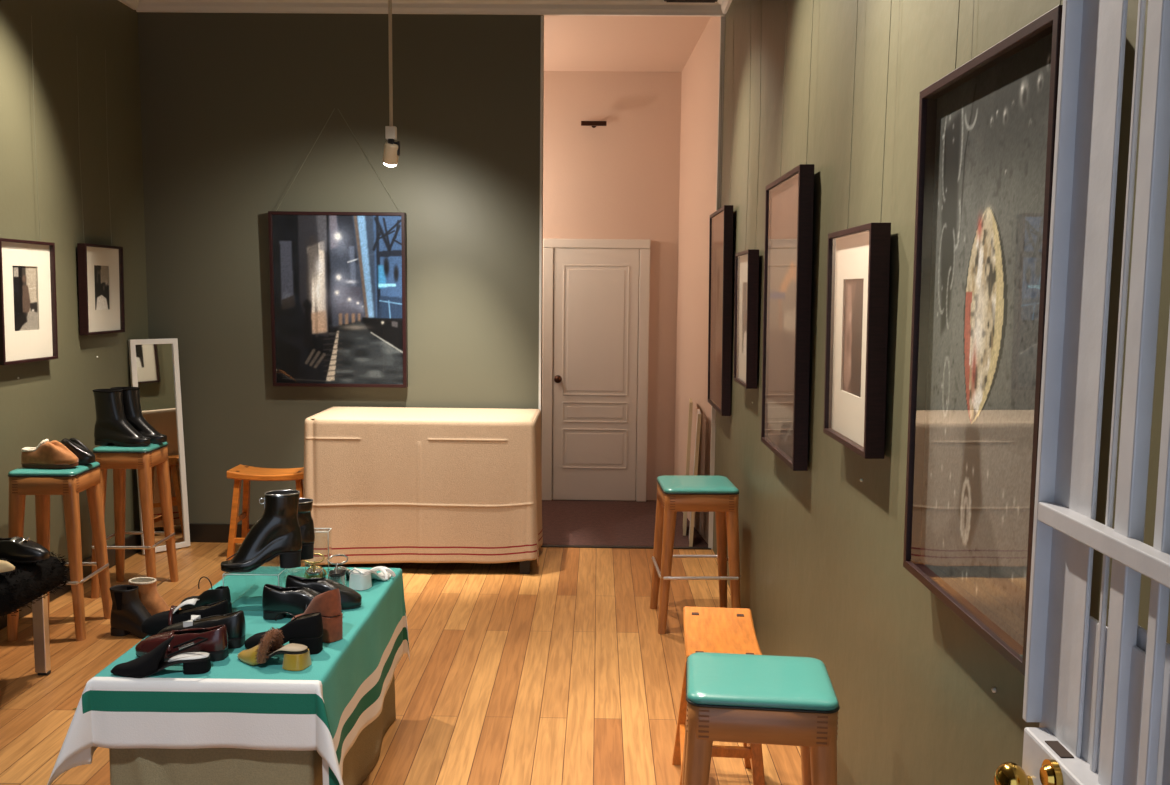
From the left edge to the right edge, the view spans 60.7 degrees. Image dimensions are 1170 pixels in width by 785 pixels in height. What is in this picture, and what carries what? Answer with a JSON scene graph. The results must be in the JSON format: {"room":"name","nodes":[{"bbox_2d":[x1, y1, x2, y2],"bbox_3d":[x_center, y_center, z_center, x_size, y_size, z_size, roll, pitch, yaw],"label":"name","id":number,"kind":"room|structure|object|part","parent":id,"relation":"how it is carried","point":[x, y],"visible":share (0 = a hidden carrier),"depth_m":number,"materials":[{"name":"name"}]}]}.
{"room":"shoe store","nodes":[
{"label":"shoe store","id":0,"kind":"room"},
{"bbox_2d":[0,0,147,568],"bbox_3d":[-2.839,-0.401,2.789,0.100,3.420,7.150,1,6,1],"label":"wall","id":1,"kind":"structure","parent":0,"point":[53,399],"depth_m":5.34,"materials":[{"name":"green paint"}]},
{"bbox_2d":[0,16,57,364],"bbox_3d":[-2.721,-0.991,4.824,0.052,1.690,0.470,1,6,1],"label":"framed picture","id":2,"kind":"object","parent":1,"relation":"attached to","point":[28,303],"visible":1,"depth_m":4.89,"materials":[{"name":"beige"}]},
{"bbox_2d":[13,266,37,330],"bbox_3d":[-2.730,-0.459,4.878,0.001,0.312,0.212,1,6,1],"label":"print","id":3,"kind":"object","parent":2,"relation":"attached to","point":[24,277],"depth_m":4.88},
{"bbox_3d":[-2.727,-0.444,4.879,0.045,0.590,0.470,1,6,1],"label":"frame","id":4,"kind":"part","parent":2,"relation":"part of","materials":[{"name":"black wood"}]},
{"bbox_2d":[0,530,141,629],"bbox_3d":[-2.796,1.239,2.979,0.020,0.120,6.800,1,6,1],"label":"baseboard","id":5,"kind":"structure","parent":1,"relation":"attached to","point":[134,539],"depth_m":5.52,"materials":[{"name":"black wood"}]},
{"bbox_2d":[77,49,124,334],"bbox_3d":[-2.710,-1.127,5.569,0.051,1.595,0.430,1,6,1],"label":"framed picture","id":6,"kind":"object","parent":1,"relation":"attached to","point":[100,267],"visible":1,"depth_m":5.61,"materials":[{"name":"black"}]},
{"bbox_3d":[-2.716,-0.580,5.624,0.045,0.495,0.430,1,6,1],"label":"frame","id":7,"kind":"part","parent":6,"relation":"part of","materials":[{"name":"black wood"}]},
{"bbox_2d":[94,265,108,309],"bbox_3d":[-2.719,-0.590,5.623,0.001,0.247,0.172,1,6,1],"label":"print","id":8,"kind":"object","parent":6,"relation":"attached to","point":[101,273],"depth_m":5.63},
{"bbox_2d":[118,0,138,9],"bbox_3d":[-2.733,-2.032,2.599,0.100,0.135,6.900,1,6,1],"label":"crown molding","id":9,"kind":"structure","parent":1,"relation":"attached to","point":[133,4],"depth_m":5.97,"materials":[{"name":"white paint"}]},
{"bbox_2d":[138,12,543,523],"bbox_3d":[-1.505,-0.740,6.290,2.470,3.420,0.120,1,6,1],"label":"wall","id":10,"kind":"structure","parent":0,"point":[234,105],"depth_m":6.18,"materials":[{"name":"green paint"}]},
{"bbox_2d":[189,523,253,542],"bbox_3d":[-1.523,0.909,6.385,2.470,0.120,0.020,1,6,1],"label":"baseboard","id":11,"kind":"structure","parent":10,"relation":"attached to","point":[199,532],"depth_m":6.39,"materials":[{"name":"black wood"}]},
{"bbox_2d":[268,109,407,387],"bbox_3d":[-1.520,-0.880,6.160,0.835,1.697,0.076,1,6,1],"label":"framed picture","id":12,"kind":"object","parent":10,"relation":"attached to","point":[338,280],"visible":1,"depth_m":6.18,"materials":[{"name":"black glass"}]},
{"bbox_2d":[272,215,402,383],"bbox_3d":[-1.523,-0.570,6.177,0.795,1.036,0.001,1,7,1],"label":"print","id":13,"kind":"object","parent":12,"relation":"attached to","point":[338,278],"depth_m":6.18},
{"bbox_3d":[-1.523,-0.571,6.191,0.835,1.076,0.055,1,7,1],"label":"frame","id":14,"kind":"part","parent":12,"relation":"part of","materials":[{"name":"black wood"}]},
{"bbox_2d":[136,0,724,16],"bbox_3d":[-0.939,-2.357,6.018,3.570,0.135,0.100,1,6,1],"label":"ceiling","id":15,"kind":"structure","parent":10,"relation":"attached to","point":[470,7],"depth_m":6.03,"materials":[{"name":"white paint"}]},
{"bbox_2d":[539,16,542,410],"bbox_3d":[-0.277,-0.649,6.219,0.014,3.280,0.008,1,6,1],"label":"trim","id":16,"kind":"structure","parent":10,"relation":"attached to","point":[541,69],"depth_m":6.17,"materials":[{"name":"white paint"}]},
{"bbox_2d":[0,542,801,784],"bbox_3d":[-1.023,1.372,2.937,3.770,0.100,6.940,1,6,1],"label":"floor","id":17,"kind":"structure","parent":0,"point":[562,672],"depth_m":4.22,"materials":[{"name":"brown wood"}]},
{"bbox_2d":[0,551,69,674],"bbox_3d":[-2.460,0.935,3.979,0.639,0.531,0.514,1,6,0],"label":"bench","id":18,"kind":"object","parent":17,"relation":"on","point":[31,582],"visible":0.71,"depth_m":4.01,"materials":[{"name":"black"}]},
{"bbox_2d":[0,560,14,573],"bbox_3d":[-2.290,0.658,3.810,0.257,0.046,0.084,1,6,9],"label":"mule","id":19,"kind":"object","parent":18,"relation":"on","point":[5,567],"visible":1,"depth_m":3.78,"materials":[{"name":"brown"}]},
{"bbox_2d":[0,536,49,561],"bbox_3d":[-2.269,0.619,3.986,0.272,0.090,0.095,1,6,7],"label":"loafer","id":20,"kind":"object","parent":18,"relation":"on","point":[16,549],"visible":1,"depth_m":3.95,"materials":[{"name":"black leather"}]},
{"bbox_3d":[-2.458,0.752,3.960,0.606,0.142,0.480,1,6,0],"label":"seat","id":21,"kind":"part","parent":18,"relation":"part of","materials":[{"name":"black fur"}]},
{"bbox_3d":[-2.271,0.997,4.177,0.050,0.372,0.038,1,6,0],"label":"leg","id":22,"kind":"part","parent":18,"relation":"part of","materials":[{"name":"brown wood"}]},
{"bbox_2d":[7,461,111,641],"bbox_3d":[-2.483,0.731,4.717,0.345,0.789,0.349,0,6,-3],"label":"bar stool","id":23,"kind":"object","parent":17,"relation":"on","point":[42,483],"visible":0.73,"depth_m":4.58,"materials":[{"name":"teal wood"}]},
{"bbox_3d":[-2.604,0.775,4.585,0.088,0.725,0.088,0,6,-3],"label":"leg","id":24,"kind":"part","parent":23,"relation":"part of","materials":[{"name":"brown wood"}]},
{"bbox_3d":[-2.619,0.749,4.841,0.088,0.725,0.088,0,6,-3],"label":"leg","id":25,"kind":"part","parent":23,"relation":"part of","materials":[{"name":"brown wood"}]},
{"bbox_2d":[21,439,78,468],"bbox_3d":[-2.469,0.279,4.612,0.257,0.129,0.098,1,6,3],"label":"slipper","id":26,"kind":"object","parent":23,"relation":"on","point":[53,454],"visible":1,"depth_m":4.58,"materials":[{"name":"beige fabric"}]},
{"bbox_3d":[-2.347,0.776,4.600,0.088,0.725,0.088,0,6,-3],"label":"leg","id":27,"kind":"part","parent":23,"relation":"part of","materials":[{"name":"brown wood"}]},
{"bbox_2d":[60,438,94,464],"bbox_3d":[-2.438,0.274,4.718,0.257,0.118,0.093,1,6,7],"label":"slipper","id":28,"kind":"object","parent":23,"relation":"on","point":[85,456],"visible":0.41,"depth_m":4.68,"materials":[{"name":"black leather"}]},
{"bbox_3d":[-2.361,0.750,4.856,0.088,0.725,0.088,0,6,-3],"label":"leg","id":29,"kind":"part","parent":23,"relation":"part of","materials":[{"name":"brown wood"}]},
{"bbox_2d":[109,585,151,638],"bbox_3d":[-2.083,1.023,4.667,0.278,0.224,0.093,1,6,9],"label":"boot","id":30,"kind":"object","parent":17,"relation":"on","point":[128,612],"visible":0.77,"depth_m":4.64,"materials":[{"name":"black leather"}]},
{"bbox_2d":[91,442,178,597],"bbox_3d":[-2.417,0.664,5.353,0.335,0.795,0.339,0,6,-2],"label":"bar stool","id":31,"kind":"object","parent":17,"relation":"on","point":[118,458],"visible":0.74,"depth_m":5.23,"materials":[{"name":"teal wood"}]},
{"bbox_3d":[-2.537,0.708,5.230,0.088,0.731,0.088,0,6,-2],"label":"leg","id":32,"kind":"part","parent":31,"relation":"part of","materials":[{"name":"brown wood"}]},
{"bbox_3d":[-2.544,0.683,5.476,0.088,0.731,0.088,0,6,-2],"label":"leg","id":33,"kind":"part","parent":31,"relation":"part of","materials":[{"name":"brown wood"}]},
{"bbox_2d":[93,389,150,445],"bbox_3d":[-2.424,0.130,5.232,0.293,0.290,0.108,1,6,4],"label":"boot","id":34,"kind":"object","parent":31,"relation":"on","point":[112,426],"visible":1,"depth_m":5.20,"materials":[{"name":"black leather"}]},
{"bbox_2d":[110,387,166,442],"bbox_3d":[-2.385,0.119,5.343,0.293,0.290,0.108,1,6,4],"label":"boot","id":35,"kind":"object","parent":31,"relation":"on","point":[131,395],"visible":0.56,"depth_m":5.31,"materials":[{"name":"black leather"}]},
{"bbox_3d":[-2.290,0.710,5.236,0.088,0.731,0.088,0,6,-2],"label":"leg","id":36,"kind":"part","parent":31,"relation":"part of","materials":[{"name":"brown wood"}]},
{"bbox_3d":[-2.296,0.685,5.483,0.088,0.731,0.088,0,6,-2],"label":"leg","id":37,"kind":"part","parent":31,"relation":"part of","materials":[{"name":"brown wood"}]},
{"bbox_2d":[128,577,169,614],"bbox_3d":[-2.052,1.011,4.791,0.278,0.224,0.098,2,6,11],"label":"boot","id":38,"kind":"object","parent":17,"relation":"on","point":[149,596],"visible":0.46,"depth_m":4.76,"materials":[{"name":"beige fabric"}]},
{"bbox_2d":[128,338,189,554],"bbox_3d":[-2.610,0.323,6.140,0.116,1.302,0.294,6,8,42],"label":"floor mirror","id":39,"kind":"object","parent":17,"relation":"on","point":[154,363],"visible":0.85,"depth_m":6.16,"materials":[{"name":"white paint"}]},
{"bbox_2d":[109,675,395,784],"bbox_3d":[-1.010,1.002,3.234,0.592,0.570,1.116,1,6,1],"label":"display table","id":40,"kind":"object","parent":17,"relation":"on","point":[133,766],"visible":0.16,"depth_m":2.71,"materials":[{"name":"brown wood"}]},
{"bbox_2d":[47,566,409,784],"bbox_3d":[-1.000,0.903,3.211,0.812,0.381,1.227,1,6,1],"label":"striped tablecloth","id":41,"kind":"object","parent":40,"relation":"on","point":[324,706],"visible":0.62,"depth_m":2.67,"materials":[{"name":"teal fabric"}]},
{"bbox_2d":[110,636,210,677],"bbox_3d":[-1.153,0.711,2.714,0.257,0.097,0.081,0,6,-9],"label":"pump","id":42,"kind":"object","parent":41,"relation":"on","point":[152,662],"visible":1,"depth_m":2.70,"materials":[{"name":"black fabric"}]},
{"bbox_2d":[135,625,228,660],"bbox_3d":[-1.141,0.702,2.830,0.262,0.093,0.096,1,6,3],"label":"loafer","id":43,"kind":"object","parent":41,"relation":"on","point":[217,643],"visible":0.86,"depth_m":2.80,"materials":[{"name":"red leather"}]},
{"bbox_2d":[141,598,229,635],"bbox_3d":[-1.211,0.676,3.032,0.257,0.101,0.091,0,6,-5],"label":"loafer","id":44,"kind":"object","parent":41,"relation":"on","point":[155,623],"visible":0.66,"depth_m":3.01,"materials":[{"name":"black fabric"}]},
{"bbox_2d":[157,610,245,647],"bbox_3d":[-1.125,0.688,2.928,0.257,0.101,0.087,1,6,0],"label":"loafer","id":45,"kind":"object","parent":41,"relation":"on","point":[234,622],"visible":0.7,"depth_m":2.90,"materials":[{"name":"black leather"}]},
{"bbox_2d":[180,576,232,612],"bbox_3d":[-1.220,0.649,3.210,0.212,0.120,0.082,4,7,31],"label":"shoe","id":46,"kind":"object","parent":41,"relation":"on","point":[220,593],"visible":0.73,"depth_m":3.16,"materials":[{"name":"black leather"}]},
{"bbox_2d":[223,568,286,585],"bbox_3d":[-1.079,0.633,3.381,0.183,0.121,0.293,1,6,1],"label":"acrylic riser","id":47,"kind":"object","parent":41,"relation":"on","point":[285,568],"visible":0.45,"depth_m":3.23,"materials":[{"name":"white"}]},
{"bbox_2d":[220,490,301,572],"bbox_3d":[-1.066,0.455,3.292,0.258,0.250,0.088,-1,6,-18],"label":"boot","id":48,"kind":"object","parent":47,"relation":"on","point":[277,531],"visible":1,"depth_m":3.27,"materials":[{"name":"black leather"}]},
{"bbox_3d":[-0.999,0.332,3.301,0.113,0.006,0.084,-1,6,-18],"label":"collar trim","id":49,"kind":"part","parent":48,"relation":"part of","materials":[{"name":"black leather"}]},
{"bbox_2d":[265,498,314,562],"bbox_3d":[-1.052,0.469,3.399,0.258,0.200,0.088,-1,6,-18],"label":"boot","id":50,"kind":"object","parent":47,"relation":"on","point":[305,519],"visible":0.28,"depth_m":3.40,"materials":[{"name":"black leather"}]},
{"bbox_3d":[-0.985,0.371,3.410,0.113,0.006,0.084,-1,6,-18],"label":"collar trim","id":51,"kind":"part","parent":50,"relation":"part of","materials":[{"name":"silver metal"}]},
{"bbox_2d":[237,627,311,670],"bbox_3d":[-0.873,0.704,2.790,0.223,0.101,0.115,2,6,16],"label":"mule","id":52,"kind":"object","parent":41,"relation":"on","point":[296,657],"visible":1,"depth_m":2.76,"materials":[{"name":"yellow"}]},
{"bbox_2d":[244,612,322,653],"bbox_3d":[-0.872,0.689,2.893,0.232,0.112,0.082,1,6,7],"label":"pump","id":53,"kind":"object","parent":41,"relation":"on","point":[306,629],"visible":0.79,"depth_m":2.86,"materials":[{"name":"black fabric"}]},
{"bbox_2d":[262,584,341,619],"bbox_3d":[-0.902,0.663,3.189,0.247,0.104,0.093,0,6,-3],"label":"loafer","id":54,"kind":"object","parent":41,"relation":"on","point":[276,600],"visible":0.67,"depth_m":3.15,"materials":[{"name":"black leather"}]},
{"bbox_2d":[304,553,326,577],"bbox_3d":[-0.969,0.624,3.587,0.080,0.100,0.195,-1,6,-13],"label":"sandal","id":55,"kind":"object","parent":41,"relation":"on","point":[313,571],"visible":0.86,"depth_m":3.52,"materials":[{"name":"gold metal"}]},
{"bbox_2d":[291,588,342,642],"bbox_3d":[-0.819,0.652,3.033,0.222,0.158,0.083,6,8,41],"label":"pump","id":56,"kind":"object","parent":41,"relation":"on","point":[328,603],"visible":0.68,"depth_m":2.96,"materials":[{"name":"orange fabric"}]},
{"bbox_2d":[305,528,331,571],"bbox_3d":[-0.991,0.585,3.719,0.088,0.151,0.058,0,6,-2],"label":"acrylic riser","id":57,"kind":"object","parent":41,"relation":"on","point":[314,528],"visible":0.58,"depth_m":3.69,"materials":[{"name":"white"}]},
{"bbox_2d":[285,575,361,609],"bbox_3d":[-0.860,0.653,3.291,0.247,0.104,0.093,0,6,-2],"label":"loafer","id":58,"kind":"object","parent":41,"relation":"on","point":[350,598],"visible":0.55,"depth_m":3.27,"materials":[{"name":"black leather"}]},
{"bbox_2d":[327,554,349,585],"bbox_3d":[-0.878,0.625,3.578,0.080,0.100,0.205,0,6,-6],"label":"sandal","id":59,"kind":"object","parent":41,"relation":"on","point":[339,575],"visible":0.8,"depth_m":3.50,"materials":[{"name":"silver metal"}]},
{"bbox_2d":[349,566,395,589],"bbox_3d":[-0.762,0.638,3.570,0.096,0.078,0.206,3,6,23],"label":"sandal","id":60,"kind":"object","parent":41,"relation":"on","point":[360,579],"visible":1,"depth_m":3.50,"materials":[{"name":"white leather"}]},
{"bbox_2d":[226,465,307,565],"bbox_3d":[-1.866,0.727,5.990,0.484,0.555,0.284,1,6,1],"label":"stool","id":61,"kind":"object","parent":17,"relation":"on","point":[239,473],"visible":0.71,"depth_m":5.88,"materials":[{"name":"orange wood"}]},
{"bbox_3d":[-2.069,0.756,5.896,0.048,0.512,0.117,6,8,42],"label":"leg","id":62,"kind":"part","parent":61,"relation":"part of","materials":[{"name":"orange wood"}]},
{"bbox_3d":[-2.067,0.736,6.093,0.048,0.512,0.117,-4,8,-41],"label":"leg","id":63,"kind":"part","parent":61,"relation":"part of","materials":[{"name":"orange wood"}]},
{"bbox_3d":[-1.863,0.479,5.965,0.464,0.057,0.230,1,6,1],"label":"seat","id":64,"kind":"part","parent":61,"relation":"part of","materials":[{"name":"orange wood"}]},
{"bbox_3d":[-1.665,0.760,5.890,0.048,0.512,0.117,-4,8,-41],"label":"leg","id":65,"kind":"part","parent":61,"relation":"part of","materials":[{"name":"orange wood"}]},
{"bbox_2d":[312,560,530,573],"bbox_3d":[-0.939,0.574,6.001,1.260,0.875,0.570,1,6,1],"label":"cabinet","id":66,"kind":"object","parent":17,"relation":"on","point":[524,566],"depth_m":5.75,"materials":[{"name":"black wood"}]},
{"bbox_2d":[302,406,542,564],"bbox_3d":[-0.939,0.543,5.980,1.363,0.840,0.642,1,6,1],"label":"linen cloth","id":67,"kind":"object","parent":66,"relation":"on","point":[390,484],"visible":0.98,"depth_m":5.69,"materials":[{"name":"beige fabric"}]},
{"bbox_3d":[-0.346,0.997,5.779,0.060,0.090,0.060,1,6,1],"label":"leg","id":68,"kind":"part","parent":66,"relation":"part of","materials":[{"name":"black wood"}]},
{"bbox_2d":[541,545,710,549],"bbox_3d":[0.261,0.985,6.372,1.080,0.008,0.040,1,6,1],"label":"trim","id":69,"kind":"structure","parent":17,"relation":"on","point":[554,546],"depth_m":6.36,"materials":[{"name":"black"}]},
{"bbox_2d":[650,475,740,633],"bbox_3d":[0.545,0.783,4.946,0.401,0.702,0.415,0,6,-2],"label":"bar stool","id":70,"kind":"object","parent":17,"relation":"on","point":[719,495],"visible":0.97,"depth_m":4.76,"materials":[{"name":"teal wood"}]},
{"bbox_3d":[0.382,0.797,5.106,0.088,0.638,0.088,0,6,-2],"label":"leg","id":71,"kind":"part","parent":70,"relation":"part of","materials":[{"name":"brown wood"}]},
{"bbox_3d":[0.394,0.830,4.781,0.088,0.638,0.088,0,6,-2],"label":"leg","id":72,"kind":"part","parent":70,"relation":"part of","materials":[{"name":"brown wood"}]},
{"bbox_3d":[0.696,0.800,5.118,0.088,0.638,0.088,0,6,-2],"label":"leg","id":73,"kind":"part","parent":70,"relation":"part of","materials":[{"name":"brown wood"}]},
{"bbox_3d":[0.708,0.833,4.792,0.088,0.638,0.088,0,6,-2],"label":"leg","id":74,"kind":"part","parent":70,"relation":"part of","materials":[{"name":"brown wood"}]},
{"bbox_2d":[672,606,764,784],"bbox_3d":[0.430,1.031,3.204,0.284,0.555,0.484,1,6,4],"label":"stool","id":75,"kind":"object","parent":17,"relation":"on","point":[706,629],"visible":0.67,"depth_m":3.22,"materials":[{"name":"orange wood"}]},
{"bbox_3d":[0.345,1.031,3.413,0.048,0.512,0.117,-5,8,-44],"label":"leg","id":76,"kind":"part","parent":75,"relation":"part of","materials":[{"name":"orange wood"}]},
{"bbox_3d":[0.315,1.071,3.012,0.117,0.512,0.048,-4,7,-38],"label":"leg","id":77,"kind":"part","parent":75,"relation":"part of","materials":[{"name":"orange wood"}]},
{"bbox_3d":[0.432,0.783,3.179,0.230,0.057,0.464,1,6,4],"label":"seat","id":78,"kind":"part","parent":75,"relation":"part of","materials":[{"name":"orange wood"}]},
{"bbox_3d":[0.543,1.034,3.399,0.117,0.512,0.048,-4,7,-38],"label":"leg","id":79,"kind":"part","parent":75,"relation":"part of","materials":[{"name":"orange wood"}]},
{"bbox_3d":[0.514,1.075,2.998,0.048,0.512,0.117,-5,8,-44],"label":"leg","id":80,"kind":"part","parent":75,"relation":"part of","materials":[{"name":"orange wood"}]},
{"bbox_2d":[682,652,839,784],"bbox_3d":[0.420,1.031,2.470,0.389,0.702,0.345,1,6,6],"label":"bar stool","id":81,"kind":"object","parent":17,"relation":"on","point":[738,698],"visible":1,"depth_m":2.31,"materials":[{"name":"teal leather"}]},
{"bbox_3d":[0.283,1.047,2.616,0.088,0.638,0.088,1,6,6],"label":"leg","id":82,"kind":"part","parent":81,"relation":"part of","materials":[{"name":"brown wood"}]},
{"bbox_3d":[0.256,1.073,2.361,0.088,0.638,0.088,1,6,6],"label":"leg","id":83,"kind":"part","parent":81,"relation":"part of","materials":[{"name":"brown wood"}]},
{"bbox_3d":[0.583,1.053,2.585,0.088,0.638,0.088,1,6,6],"label":"leg","id":84,"kind":"part","parent":81,"relation":"part of","materials":[{"name":"brown wood"}]},
{"bbox_3d":[0.556,1.079,2.330,0.088,0.638,0.088,1,6,6],"label":"leg","id":85,"kind":"part","parent":81,"relation":"part of","materials":[{"name":"brown wood"}]},
{"bbox_2d":[994,0,1169,784],"bbox_3d":[0.574,0.310,0.976,0.094,2.400,0.696,1,6,1],"label":"door","id":86,"kind":"structure","parent":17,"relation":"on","point":[1098,694],"depth_m":1.18,"materials":[{"name":"white paint"}]},
{"bbox_3d":[0.551,0.501,1.288,0.046,0.048,0.048,1,6,1],"label":"knob","id":87,"kind":"part","parent":86,"relation":"part of","materials":[{"name":"gold metal"}]},
{"bbox_3d":[0.606,0.864,0.988,0.013,1.175,0.570,1,6,1],"label":"kick panel","id":88,"kind":"part","parent":86,"relation":"part of","materials":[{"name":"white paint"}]},
{"bbox_2d":[541,71,681,499],"bbox_3d":[-0.239,-0.871,7.726,2.400,3.420,0.100,1,6,1],"label":"wall","id":89,"kind":"structure","parent":0,"point":[620,179],"depth_m":7.59,"materials":[{"name":"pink paint"}]},
{"bbox_2d":[581,121,606,127],"bbox_3d":[0.067,-2.014,7.508,0.190,0.040,0.097,1,6,1],"label":"wall bracket","id":90,"kind":"object","parent":89,"relation":"attached to","point":[593,124],"visible":1,"depth_m":7.46,"materials":[{"name":"brown metal"}]},
{"bbox_2d":[542,238,650,501],"bbox_3d":[0.080,-0.160,7.684,0.815,2.020,0.116,1,6,1],"label":"door","id":91,"kind":"structure","parent":89,"relation":"in","point":[593,402],"depth_m":7.69,"materials":[{"name":"beige paint"}]},
{"bbox_3d":[-0.209,-0.101,7.669,0.060,0.060,0.066,1,6,1],"label":"knob","id":92,"kind":"part","parent":91,"relation":"part of","materials":[{"name":"brown metal"}]},
{"bbox_3d":[0.073,0.436,7.751,0.507,0.312,0.008,1,6,1],"label":"panel","id":93,"kind":"part","parent":91,"relation":"part of","materials":[{"name":"beige paint"}]},
{"bbox_3d":[0.076,0.153,7.723,0.507,0.162,0.008,1,6,1],"label":"panel","id":94,"kind":"part","parent":91,"relation":"part of","materials":[{"name":"beige paint"}]},
{"bbox_3d":[0.083,-0.474,7.660,0.507,1.002,0.008,1,6,1],"label":"panel","id":95,"kind":"part","parent":91,"relation":"part of","materials":[{"name":"beige paint"}]},
{"bbox_2d":[542,499,707,546],"bbox_3d":[-0.218,0.955,7.165,2.300,0.100,1.580,1,6,1],"label":"floor","id":96,"kind":"structure","parent":0,"point":[564,522],"depth_m":7.02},
{"bbox_2d":[683,398,692,535],"bbox_3d":[0.696,0.500,6.790,0.049,0.900,0.267,1,6,5],"label":"leaning board","id":97,"kind":"object","parent":96,"relation":"on","point":[690,399],"visible":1,"depth_m":6.65,"materials":[{"name":"beige wood"}]},
{"bbox_2d":[689,409,700,546],"bbox_3d":[0.712,0.550,6.493,0.061,0.860,0.267,1,6,5],"label":"leaning board","id":98,"kind":"object","parent":96,"relation":"on","point":[698,422],"visible":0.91,"depth_m":6.38,"materials":[{"name":"beige wood"}]},
{"bbox_2d":[544,15,710,71],"bbox_3d":[-0.207,-2.465,6.836,2.450,0.230,1.350,1,6,1],"label":"ceiling","id":99,"kind":"structure","parent":0,"point":[571,43],"depth_m":6.91,"materials":[{"name":"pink paint"}]},
{"bbox_2d":[674,17,720,543],"bbox_3d":[0.867,-0.780,6.939,0.200,3.420,1.476,0,6,-4],"label":"wall","id":100,"kind":"structure","parent":0,"point":[700,74],"depth_m":6.90,"materials":[{"name":"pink paint"}]},
{"bbox_2d":[713,0,1169,784],"bbox_3d":[0.830,-0.358,2.741,0.100,3.420,6.950,1,6,1],"label":"wall","id":101,"kind":"structure","parent":0,"point":[824,577],"depth_m":2.76,"materials":[{"name":"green paint"}]},
{"bbox_2d":[708,16,724,548],"bbox_3d":[0.816,-0.636,6.203,0.028,3.280,0.024,1,6,1],"label":"trim","id":102,"kind":"structure","parent":101,"relation":"attached to","point":[722,19],"depth_m":6.12,"materials":[{"name":"white paint"}]},
{"bbox_2d":[708,20,733,415],"bbox_3d":[0.790,-0.976,5.781,0.064,2.150,0.720,1,6,1],"label":"framed picture","id":103,"kind":"object","parent":101,"relation":"attached to","point":[721,220],"visible":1,"depth_m":5.63,"materials":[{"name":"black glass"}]},
{"bbox_3d":[0.766,-0.478,5.831,0.001,1.110,0.680,0,6,1],"label":"glass pane","id":104,"kind":"part","parent":103,"relation":"part of","materials":[{"name":"clear glass"}]},
{"bbox_3d":[0.785,-0.478,5.831,0.050,1.150,0.720,0,6,1],"label":"frame","id":105,"kind":"part","parent":103,"relation":"part of","materials":[{"name":"black wood"}]},
{"bbox_2d":[717,0,731,13],"bbox_3d":[0.757,-1.990,2.553,0.100,0.135,6.900,1,6,1],"label":"crown molding","id":106,"kind":"structure","parent":101,"relation":"attached to","point":[725,4],"depth_m":5.90,"materials":[{"name":"white paint"}]},
{"bbox_2d":[734,0,761,388],"bbox_3d":[0.776,-0.952,4.728,0.058,1.836,0.440,1,6,1],"label":"framed picture","id":107,"kind":"object","parent":101,"relation":"attached to","point":[747,261],"visible":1,"depth_m":4.60,"materials":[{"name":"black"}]},
{"bbox_3d":[0.751,-0.355,4.788,0.001,0.603,0.408,0,6,1],"label":"glass pane","id":108,"kind":"part","parent":107,"relation":"part of","materials":[{"name":"clear glass"}]},
{"bbox_3d":[0.770,-0.355,4.788,0.050,0.635,0.440,0,6,1],"label":"frame","id":109,"kind":"part","parent":107,"relation":"part of","materials":[{"name":"black wood"}]},
{"bbox_2d":[761,0,814,470],"bbox_3d":[0.762,-0.881,3.720,0.060,2.250,0.700,1,6,1],"label":"framed picture","id":110,"kind":"object","parent":101,"relation":"attached to","point":[789,199],"visible":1,"depth_m":3.68,"materials":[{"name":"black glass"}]},
{"bbox_3d":[0.737,-0.284,3.780,0.001,1.010,0.660,0,6,1],"label":"glass pane","id":111,"kind":"part","parent":110,"relation":"part of","materials":[{"name":"clear glass"}]},
{"bbox_3d":[0.756,-0.284,3.780,0.050,1.050,0.700,0,6,1],"label":"frame","id":112,"kind":"part","parent":110,"relation":"part of","materials":[{"name":"black wood"}]},
{"bbox_2d":[781,175,797,457],"bbox_3d":[0.753,-0.284,3.780,0.001,1.010,0.660,0,6,1],"label":"print","id":113,"kind":"object","parent":110,"relation":"attached to","point":[789,265],"depth_m":3.69},
{"bbox_2d":[823,0,891,458],"bbox_3d":[0.747,-0.748,2.693,0.057,1.796,0.475,1,6,1],"label":"framed picture","id":114,"kind":"object","parent":101,"relation":"attached to","point":[858,257],"visible":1,"depth_m":2.70,"materials":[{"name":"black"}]},
{"bbox_2d":[843,278,863,396],"bbox_3d":[0.742,-0.154,2.761,0.001,0.318,0.218,0,6,1],"label":"print","id":115,"kind":"object","parent":114,"relation":"attached to","point":[853,319],"depth_m":2.76},
{"bbox_3d":[0.741,-0.151,2.753,0.050,0.595,0.475,0,6,1],"label":"frame","id":116,"kind":"part","parent":114,"relation":"part of","materials":[{"name":"black wood"}]},
{"bbox_2d":[903,0,1062,675],"bbox_3d":[0.734,-0.640,1.795,0.058,2.130,0.645,1,6,1],"label":"framed picture","id":117,"kind":"object","parent":101,"relation":"attached to","point":[987,128],"visible":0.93,"depth_m":1.84,"materials":[{"name":"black glass"}]},
{"bbox_3d":[-0.986,-2.121,2.590,3.770,0.080,7.150,1,6,1],"label":"ceiling","id":118,"kind":"structure","parent":0,"visible":0},
{"bbox_2d":[383,0,399,166],"bbox_3d":[-0.989,-1.742,5.078,0.096,1.172,0.114,1,6,1],"label":"pendant spotlight","id":119,"kind":"object","parent":118,"relation":"hanging from","point":[391,153],"visible":1,"depth_m":5.09,"materials":[{"name":"beige metal"}]},
{"bbox_3d":[-0.985,-1.836,5.056,0.090,0.980,0.090,1,6,1],"label":"rod","id":120,"kind":"part","parent":119,"relation":"part of","materials":[{"name":"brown metal"}]},
{"bbox_2d":[664,0,717,2],"bbox_3d":[0.612,-2.318,5.739,0.310,0.125,0.120,1,6,1],"label":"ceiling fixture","id":121,"kind":"object","parent":118,"relation":"attached to","point":[679,1],"visible":1,"depth_m":5.78,"materials":[{"name":"black"}]}
]}

